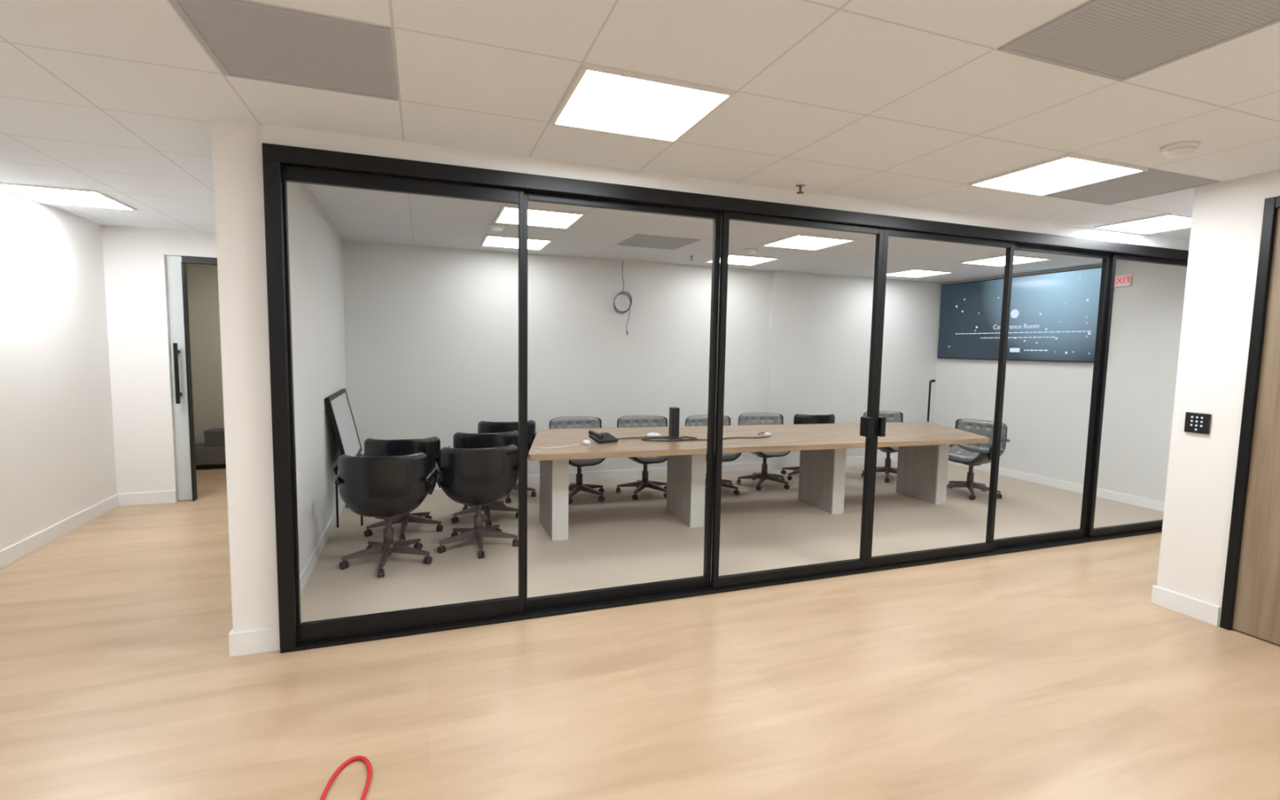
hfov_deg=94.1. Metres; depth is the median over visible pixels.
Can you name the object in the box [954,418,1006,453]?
chair back
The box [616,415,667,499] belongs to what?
armchair
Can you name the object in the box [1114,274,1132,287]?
exit sign
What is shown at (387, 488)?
armchair
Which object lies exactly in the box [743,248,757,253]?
smoke detector
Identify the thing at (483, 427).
armchair
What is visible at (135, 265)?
wall
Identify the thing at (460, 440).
armchair
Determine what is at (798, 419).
armchair
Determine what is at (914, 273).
recessed light
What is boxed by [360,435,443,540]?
armchair
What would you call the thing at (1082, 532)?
door
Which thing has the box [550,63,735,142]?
recessed light
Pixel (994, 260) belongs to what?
diffuser
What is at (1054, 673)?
floor
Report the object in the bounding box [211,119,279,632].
wall partition
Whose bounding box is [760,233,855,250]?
recessed light
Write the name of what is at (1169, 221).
recessed light
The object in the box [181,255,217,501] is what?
trim
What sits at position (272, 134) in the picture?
wall
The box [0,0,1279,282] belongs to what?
ceiling
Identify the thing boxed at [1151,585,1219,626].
baseboard
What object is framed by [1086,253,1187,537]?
door
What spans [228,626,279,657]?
baseboard
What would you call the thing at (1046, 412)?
wall
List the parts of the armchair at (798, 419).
leg, leg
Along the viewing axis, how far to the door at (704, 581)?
3.61 m
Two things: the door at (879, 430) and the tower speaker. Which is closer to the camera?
the door at (879, 430)
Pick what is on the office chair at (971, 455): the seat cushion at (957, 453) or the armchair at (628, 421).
the seat cushion at (957, 453)
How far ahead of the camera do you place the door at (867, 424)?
3.91 m
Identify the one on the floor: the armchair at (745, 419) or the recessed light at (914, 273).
the armchair at (745, 419)
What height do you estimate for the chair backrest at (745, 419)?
0.381 m
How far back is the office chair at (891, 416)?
7.33 m
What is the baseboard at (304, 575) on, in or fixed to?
attached to the wall at (315, 247)
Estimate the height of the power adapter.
0.028 m
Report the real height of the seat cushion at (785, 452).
0.148 m
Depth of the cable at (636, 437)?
5.22 m
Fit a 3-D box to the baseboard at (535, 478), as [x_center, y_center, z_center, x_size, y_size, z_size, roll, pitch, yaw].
[0.638,0.869,7.409,7.707,0.094,0.013,-1,5,-20]
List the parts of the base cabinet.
cabinet door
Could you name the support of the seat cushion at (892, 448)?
on the office chair at (891, 416)
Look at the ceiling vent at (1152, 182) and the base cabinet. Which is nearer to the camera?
the ceiling vent at (1152, 182)
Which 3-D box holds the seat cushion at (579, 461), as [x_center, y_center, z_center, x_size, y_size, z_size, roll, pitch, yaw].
[-0.608,0.568,6.078,0.530,0.148,0.441,-1,5,-23]
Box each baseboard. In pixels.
[0,493,119,568]
[118,490,176,506]
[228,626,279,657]
[299,497,345,594]
[434,454,897,488]
[948,460,1164,511]
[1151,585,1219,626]
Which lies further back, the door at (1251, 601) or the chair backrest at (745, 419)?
the chair backrest at (745, 419)
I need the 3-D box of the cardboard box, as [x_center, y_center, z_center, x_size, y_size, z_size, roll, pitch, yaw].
[-5.186,0.461,7.343,0.250,0.200,0.250,-1,5,-20]
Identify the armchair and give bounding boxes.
[333,452,437,577]
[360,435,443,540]
[432,444,518,559]
[447,430,518,525]
[477,419,537,503]
[549,416,605,504]
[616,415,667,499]
[684,414,741,495]
[737,413,791,490]
[781,413,835,480]
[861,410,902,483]
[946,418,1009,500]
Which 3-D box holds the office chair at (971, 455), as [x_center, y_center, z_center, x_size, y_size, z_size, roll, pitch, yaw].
[3.674,0.640,6.571,0.581,0.805,0.647,-2,6,-32]
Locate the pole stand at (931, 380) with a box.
[927,379,935,422]
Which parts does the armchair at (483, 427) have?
leg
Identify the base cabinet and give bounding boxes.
[195,443,226,469]
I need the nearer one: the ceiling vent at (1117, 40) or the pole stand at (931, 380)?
the ceiling vent at (1117, 40)
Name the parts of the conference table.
leg, edge panel, leg, edge panel, leg, edge panel, leg, edge panel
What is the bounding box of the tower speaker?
[665,407,682,438]
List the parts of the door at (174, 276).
pull handle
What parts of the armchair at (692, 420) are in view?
leg, leg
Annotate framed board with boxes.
[324,388,362,457]
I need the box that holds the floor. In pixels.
[0,461,1279,799]
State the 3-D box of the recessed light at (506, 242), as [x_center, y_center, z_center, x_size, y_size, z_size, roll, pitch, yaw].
[-1.320,-1.531,5.744,0.380,0.012,0.665,-1,5,-20]
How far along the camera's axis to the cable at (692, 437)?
5.14 m
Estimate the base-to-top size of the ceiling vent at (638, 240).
0.006 m
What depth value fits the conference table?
5.46 m
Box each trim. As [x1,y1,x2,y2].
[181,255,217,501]
[262,142,1188,261]
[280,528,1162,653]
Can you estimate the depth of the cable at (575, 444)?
4.63 m
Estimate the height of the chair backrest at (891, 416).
0.381 m
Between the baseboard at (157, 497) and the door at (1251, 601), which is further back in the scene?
the baseboard at (157, 497)
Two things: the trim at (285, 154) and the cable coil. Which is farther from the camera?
the cable coil
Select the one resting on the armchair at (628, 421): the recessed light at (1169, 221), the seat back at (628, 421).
the seat back at (628, 421)
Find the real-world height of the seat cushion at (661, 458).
0.148 m
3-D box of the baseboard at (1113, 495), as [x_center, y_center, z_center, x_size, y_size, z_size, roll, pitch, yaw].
[4.815,0.961,7.218,0.013,0.094,3.230,-1,5,-20]
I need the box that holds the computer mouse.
[582,440,591,444]
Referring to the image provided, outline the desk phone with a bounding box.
[588,430,617,444]
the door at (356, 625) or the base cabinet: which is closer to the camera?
the door at (356, 625)
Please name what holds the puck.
on the conference table
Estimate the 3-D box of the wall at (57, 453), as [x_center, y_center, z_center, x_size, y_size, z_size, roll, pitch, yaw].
[-3.311,0.120,1.024,0.150,2.558,9.350,-1,5,-20]
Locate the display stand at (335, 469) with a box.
[333,453,363,528]
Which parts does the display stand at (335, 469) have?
leg, leg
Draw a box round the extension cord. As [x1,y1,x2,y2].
[320,755,372,799]
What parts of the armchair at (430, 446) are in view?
leg, leg, leg, leg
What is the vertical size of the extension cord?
0.016 m
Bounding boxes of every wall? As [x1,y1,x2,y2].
[0,188,117,551]
[101,225,217,502]
[186,263,224,443]
[262,123,1189,250]
[286,181,346,575]
[342,240,942,475]
[933,260,1186,502]
[1156,170,1279,626]
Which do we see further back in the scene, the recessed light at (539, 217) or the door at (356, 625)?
the recessed light at (539, 217)
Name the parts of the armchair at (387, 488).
armrest, leg, leg, leg, leg, leg, armrest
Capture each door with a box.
[165,255,192,500]
[282,164,524,643]
[523,191,721,611]
[711,211,884,588]
[866,228,1014,568]
[985,243,1110,549]
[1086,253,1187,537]
[1219,195,1279,644]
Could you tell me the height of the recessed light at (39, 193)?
0.012 m
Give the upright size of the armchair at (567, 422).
0.805 m
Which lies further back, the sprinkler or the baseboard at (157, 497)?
the baseboard at (157, 497)
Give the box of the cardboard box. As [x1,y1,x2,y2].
[203,427,225,447]
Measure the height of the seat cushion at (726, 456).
0.148 m
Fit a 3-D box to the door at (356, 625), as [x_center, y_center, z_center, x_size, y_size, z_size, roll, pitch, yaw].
[-1.188,0.052,3.135,1.140,2.365,0.036,-1,5,-20]
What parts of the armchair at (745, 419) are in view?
leg, leg, leg, leg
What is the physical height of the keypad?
0.120 m
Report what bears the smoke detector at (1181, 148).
attached to the ceiling
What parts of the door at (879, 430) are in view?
latch handle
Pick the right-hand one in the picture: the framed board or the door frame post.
the framed board
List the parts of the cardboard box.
lid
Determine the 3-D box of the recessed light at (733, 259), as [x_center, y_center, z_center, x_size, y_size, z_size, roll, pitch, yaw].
[1.134,-1.567,6.670,0.613,0.012,0.598,-1,5,-20]
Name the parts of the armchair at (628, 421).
leg, leg, leg, leg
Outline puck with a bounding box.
[646,432,660,436]
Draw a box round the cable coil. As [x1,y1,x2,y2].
[613,260,631,334]
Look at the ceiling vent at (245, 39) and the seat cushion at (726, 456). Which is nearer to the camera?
the ceiling vent at (245, 39)
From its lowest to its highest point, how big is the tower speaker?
0.270 m
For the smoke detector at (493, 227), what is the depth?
4.99 m
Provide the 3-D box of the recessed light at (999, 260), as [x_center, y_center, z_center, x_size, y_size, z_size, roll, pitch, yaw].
[3.899,-1.492,6.379,0.613,0.012,0.598,-1,5,-20]
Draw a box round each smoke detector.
[487,223,504,231]
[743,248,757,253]
[1160,140,1199,157]
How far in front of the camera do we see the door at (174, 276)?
5.63 m
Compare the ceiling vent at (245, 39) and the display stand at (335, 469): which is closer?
the ceiling vent at (245, 39)
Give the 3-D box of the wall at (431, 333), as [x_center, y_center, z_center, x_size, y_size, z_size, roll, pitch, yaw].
[0.784,-0.359,7.408,8.010,2.558,0.200,-1,5,-20]
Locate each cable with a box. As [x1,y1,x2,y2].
[537,444,579,448]
[617,436,666,439]
[640,432,770,441]
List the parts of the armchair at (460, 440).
leg, leg, leg, leg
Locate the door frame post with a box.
[262,160,297,649]
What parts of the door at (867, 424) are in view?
latch handle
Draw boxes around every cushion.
[570,457,603,464]
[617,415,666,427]
[636,455,667,462]
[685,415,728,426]
[722,453,740,460]
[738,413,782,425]
[762,450,789,455]
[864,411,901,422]
[890,446,898,450]
[948,444,1000,462]
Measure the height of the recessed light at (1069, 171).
0.012 m
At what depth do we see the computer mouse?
4.82 m
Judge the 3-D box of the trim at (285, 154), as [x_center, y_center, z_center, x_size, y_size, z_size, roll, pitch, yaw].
[1.702,-1.203,4.080,7.390,0.077,0.150,-1,5,-20]
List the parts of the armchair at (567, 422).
leg, leg, leg, leg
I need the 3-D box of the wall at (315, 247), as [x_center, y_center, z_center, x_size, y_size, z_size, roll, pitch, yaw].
[-2.474,-0.169,4.532,0.080,2.558,3.400,-1,5,-20]
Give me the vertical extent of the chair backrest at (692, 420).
0.381 m
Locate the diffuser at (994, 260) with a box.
[964,256,1044,266]
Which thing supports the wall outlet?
attached to the wall at (315, 247)
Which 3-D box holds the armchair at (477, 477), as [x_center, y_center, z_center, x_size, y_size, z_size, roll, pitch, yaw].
[-1.231,0.727,4.539,0.647,0.805,0.581,-1,5,-20]
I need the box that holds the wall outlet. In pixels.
[312,500,315,519]
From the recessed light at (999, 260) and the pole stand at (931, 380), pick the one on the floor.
the pole stand at (931, 380)
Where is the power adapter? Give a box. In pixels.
[764,432,771,435]
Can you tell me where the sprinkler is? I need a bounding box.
[795,183,805,193]
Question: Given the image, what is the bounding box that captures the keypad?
[1183,412,1211,434]
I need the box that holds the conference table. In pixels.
[528,422,989,540]
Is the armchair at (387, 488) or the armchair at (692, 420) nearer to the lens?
the armchair at (387, 488)
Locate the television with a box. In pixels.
[937,266,1102,362]
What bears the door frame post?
attached to the wall partition at (237, 147)
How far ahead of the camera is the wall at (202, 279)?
7.47 m
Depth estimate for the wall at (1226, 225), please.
3.48 m
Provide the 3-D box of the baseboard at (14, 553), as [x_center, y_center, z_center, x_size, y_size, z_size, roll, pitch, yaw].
[-3.255,1.336,1.157,0.015,0.115,9.350,-1,5,-20]
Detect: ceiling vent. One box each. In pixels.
[168,0,398,101]
[617,234,700,249]
[998,0,1279,81]
[1044,168,1219,204]
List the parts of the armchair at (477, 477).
armrest, leg, leg, leg, leg, leg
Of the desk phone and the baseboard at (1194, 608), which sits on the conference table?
the desk phone
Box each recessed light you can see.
[0,182,137,210]
[480,234,518,248]
[493,204,585,229]
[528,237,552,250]
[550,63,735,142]
[704,253,779,266]
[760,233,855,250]
[886,268,954,277]
[959,254,1051,266]
[967,153,1148,196]
[1093,213,1191,234]

